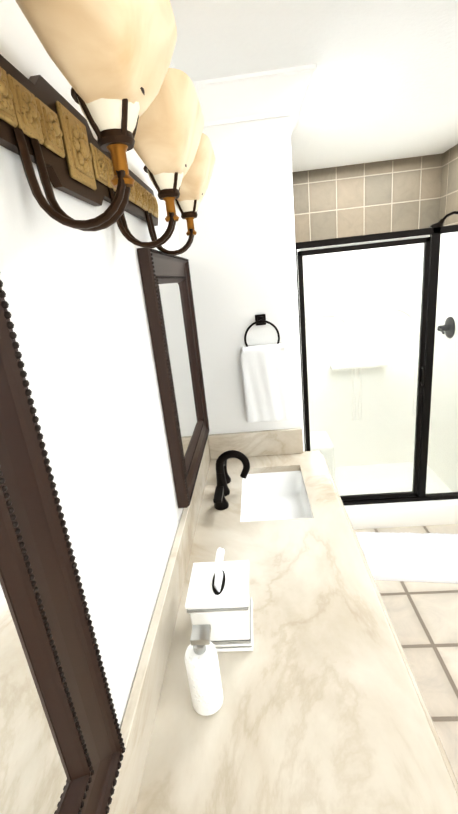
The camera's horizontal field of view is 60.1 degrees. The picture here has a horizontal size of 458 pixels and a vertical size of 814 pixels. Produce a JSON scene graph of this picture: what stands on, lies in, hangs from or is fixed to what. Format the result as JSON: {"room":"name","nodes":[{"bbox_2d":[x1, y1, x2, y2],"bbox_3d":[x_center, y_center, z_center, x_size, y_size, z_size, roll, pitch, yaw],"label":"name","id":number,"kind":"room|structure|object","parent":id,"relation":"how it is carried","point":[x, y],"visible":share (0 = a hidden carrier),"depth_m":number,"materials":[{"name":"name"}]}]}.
{"room":"bathroom","nodes":[
{"label":"bathroom","id":0,"kind":"room"},
{"bbox_2d":[0,0,182,727],"bbox_3d":[-0.292,0.572,0.087,0.100,2.480,3.900,-5,18,5],"label":"wall","id":1,"kind":"structure","parent":0,"point":[75,300],"depth_m":0.70,"materials":[{"name":"white paint"}]},
{"bbox_2d":[0,280,125,813],"bbox_3d":[-0.237,0.275,0.187,0.038,0.790,0.680,-5,18,5],"label":"mirror","id":2,"kind":"object","parent":1,"relation":"attached to","point":[62,749],"visible":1,"depth_m":0.46,"materials":[{"name":"brown mirror"}]},
{"bbox_2d":[0,0,214,254],"bbox_3d":[-0.163,-0.421,0.671,0.220,0.254,1.266,-5,18,5],"label":"sconce","id":3,"kind":"object","parent":1,"relation":"attached to","point":[130,88],"visible":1,"depth_m":0.52,"materials":[{"name":"beige glass"}]},
{"bbox_2d":[137,248,209,507],"bbox_3d":[-0.168,-0.152,1.487,0.038,0.790,0.680,-5,18,5],"label":"mirror","id":4,"kind":"object","parent":1,"relation":"attached to","point":[167,289],"visible":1,"depth_m":1.37,"materials":[{"name":"brown mirror"}]},
{"bbox_2d":[108,438,211,813],"bbox_3d":[-0.163,0.547,0.956,0.020,0.130,2.218,-5,18,5],"label":"backsplash","id":5,"kind":"structure","parent":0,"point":[138,724],"depth_m":0.85,"materials":[{"name":"beige stone"}]},
{"bbox_2d":[174,116,304,451],"bbox_3d":[0.067,-0.137,2.164,0.600,2.480,0.520,-5,18,5],"label":"wall","id":6,"kind":"structure","parent":0,"point":[239,254],"depth_m":1.73,"materials":[{"name":"white paint"}]},
{"bbox_2d":[193,67,292,126],"bbox_3d":[0.033,-1.168,1.504,0.360,0.118,0.092,-5,18,5],"label":"crown molding","id":7,"kind":"structure","parent":6,"relation":"attached to","point":[255,96],"depth_m":1.50,"materials":[{"name":"white paint"}]},
{"bbox_2d":[208,428,303,459],"bbox_3d":[0.134,0.185,1.980,0.466,0.130,0.020,-5,18,5],"label":"backsplash","id":8,"kind":"structure","parent":6,"relation":"attached to","point":[280,442],"depth_m":1.97,"materials":[{"name":"beige stone"}]},
{"bbox_2d":[240,314,288,422],"bbox_3d":[0.164,-0.174,1.833,0.210,0.495,0.073,-5,18,5],"label":"towel ring","id":9,"kind":"object","parent":6,"relation":"attached to","point":[264,374],"visible":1,"depth_m":1.82,"materials":[{"name":"white fabric"}]},
{"bbox_2d":[290,64,316,135],"bbox_3d":[0.290,-1.268,1.730,0.092,0.118,0.607,-5,18,5],"label":"crown molding","id":10,"kind":"structure","parent":6,"relation":"attached to","point":[303,75],"depth_m":1.49,"materials":[{"name":"white paint"}]},
{"bbox_2d":[170,0,457,171],"bbox_3d":[1.360,-1.020,0.320,3.600,0.060,5.500,-5,18,5],"label":"ceiling","id":11,"kind":"structure","parent":0,"point":[384,85],"depth_m":1.40,"materials":[{"name":"white paint"}]},
{"bbox_2d":[292,153,442,242],"bbox_3d":[1.046,-0.613,3.316,1.240,2.480,0.100,-5,18,5],"label":"wall tile","id":12,"kind":"structure","parent":0,"point":[395,195],"depth_m":2.95,"materials":[{"name":"beige tile"}]},
{"bbox_2d":[354,524,457,780],"bbox_3d":[1.614,1.385,1.097,3.600,0.060,5.500,-5,18,5],"label":"floor","id":13,"kind":"structure","parent":0,"point":[423,617],"depth_m":1.97,"materials":[{"name":"tile"}]},
{"bbox_2d":[208,456,387,813],"bbox_3d":[0.176,1.044,1.112,0.590,0.865,2.198,-5,18,5],"label":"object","id":14,"kind":"structure","parent":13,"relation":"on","point":[323,709],"depth_m":0.84,"materials":[{"name":"beige stone"}]},
{"bbox_2d":[136,451,457,813],"bbox_3d":[0.129,0.612,0.962,0.588,0.056,2.218,-5,18,5],"label":"countertop","id":15,"kind":"structure","parent":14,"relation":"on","point":[192,758],"depth_m":0.83,"materials":[{"name":"beige stone"}]},
{"bbox_2d":[185,624,223,715],"bbox_3d":[-0.055,0.544,0.826,0.068,0.191,0.068,-5,18,5],"label":"soap dispenser","id":16,"kind":"object","parent":15,"relation":"on","point":[203,672],"visible":1,"depth_m":0.80,"materials":[{"name":"white"}]},
{"bbox_2d":[185,547,252,651],"bbox_3d":[-0.022,0.467,0.998,0.150,0.224,0.150,-5,18,5],"label":"tissue box","id":17,"kind":"object","parent":15,"relation":"on","point":[219,599],"visible":0.96,"depth_m":0.95,"materials":[{"name":"white"}]},
{"bbox_2d":[213,450,249,509],"bbox_3d":[0.011,0.270,1.648,0.158,0.194,0.402,-5,18,5],"label":"faucet","id":18,"kind":"object","parent":15,"relation":"on","point":[222,490],"visible":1,"depth_m":1.62,"materials":[{"name":"black metal"}]},
{"bbox_2d":[240,468,315,535],"bbox_3d":[0.197,0.442,1.694,0.322,0.135,0.482,-5,18,5],"label":"sink","id":19,"kind":"object","parent":15,"relation":"in","point":[275,502],"depth_m":1.84,"materials":[{"name":"white ceramic"}]},
{"bbox_2d":[295,211,457,529],"bbox_3d":[1.041,-0.259,2.901,1.234,2.065,0.892,-5,18,5],"label":"shower door","id":20,"kind":"structure","parent":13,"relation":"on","point":[378,322],"depth_m":3.11,"materials":[{"name":"clear glass"}]},
{"bbox_2d":[355,532,457,583],"bbox_3d":[1.184,0.924,2.491,1.000,0.047,0.440,-2,18,11],"label":"bath rug","id":21,"kind":"object","parent":13,"relation":"on","point":[415,557],"visible":0.73,"depth_m":2.46,"materials":[{"name":"white fabric"}]},
{"bbox_2d":[439,144,457,225],"bbox_3d":[1.687,-0.513,2.799,0.100,2.480,1.080,-5,18,5],"label":"wall tiles","id":22,"kind":"structure","parent":0,"point":[449,193],"depth_m":2.78,"materials":[{"name":"beige tile"}]}
]}

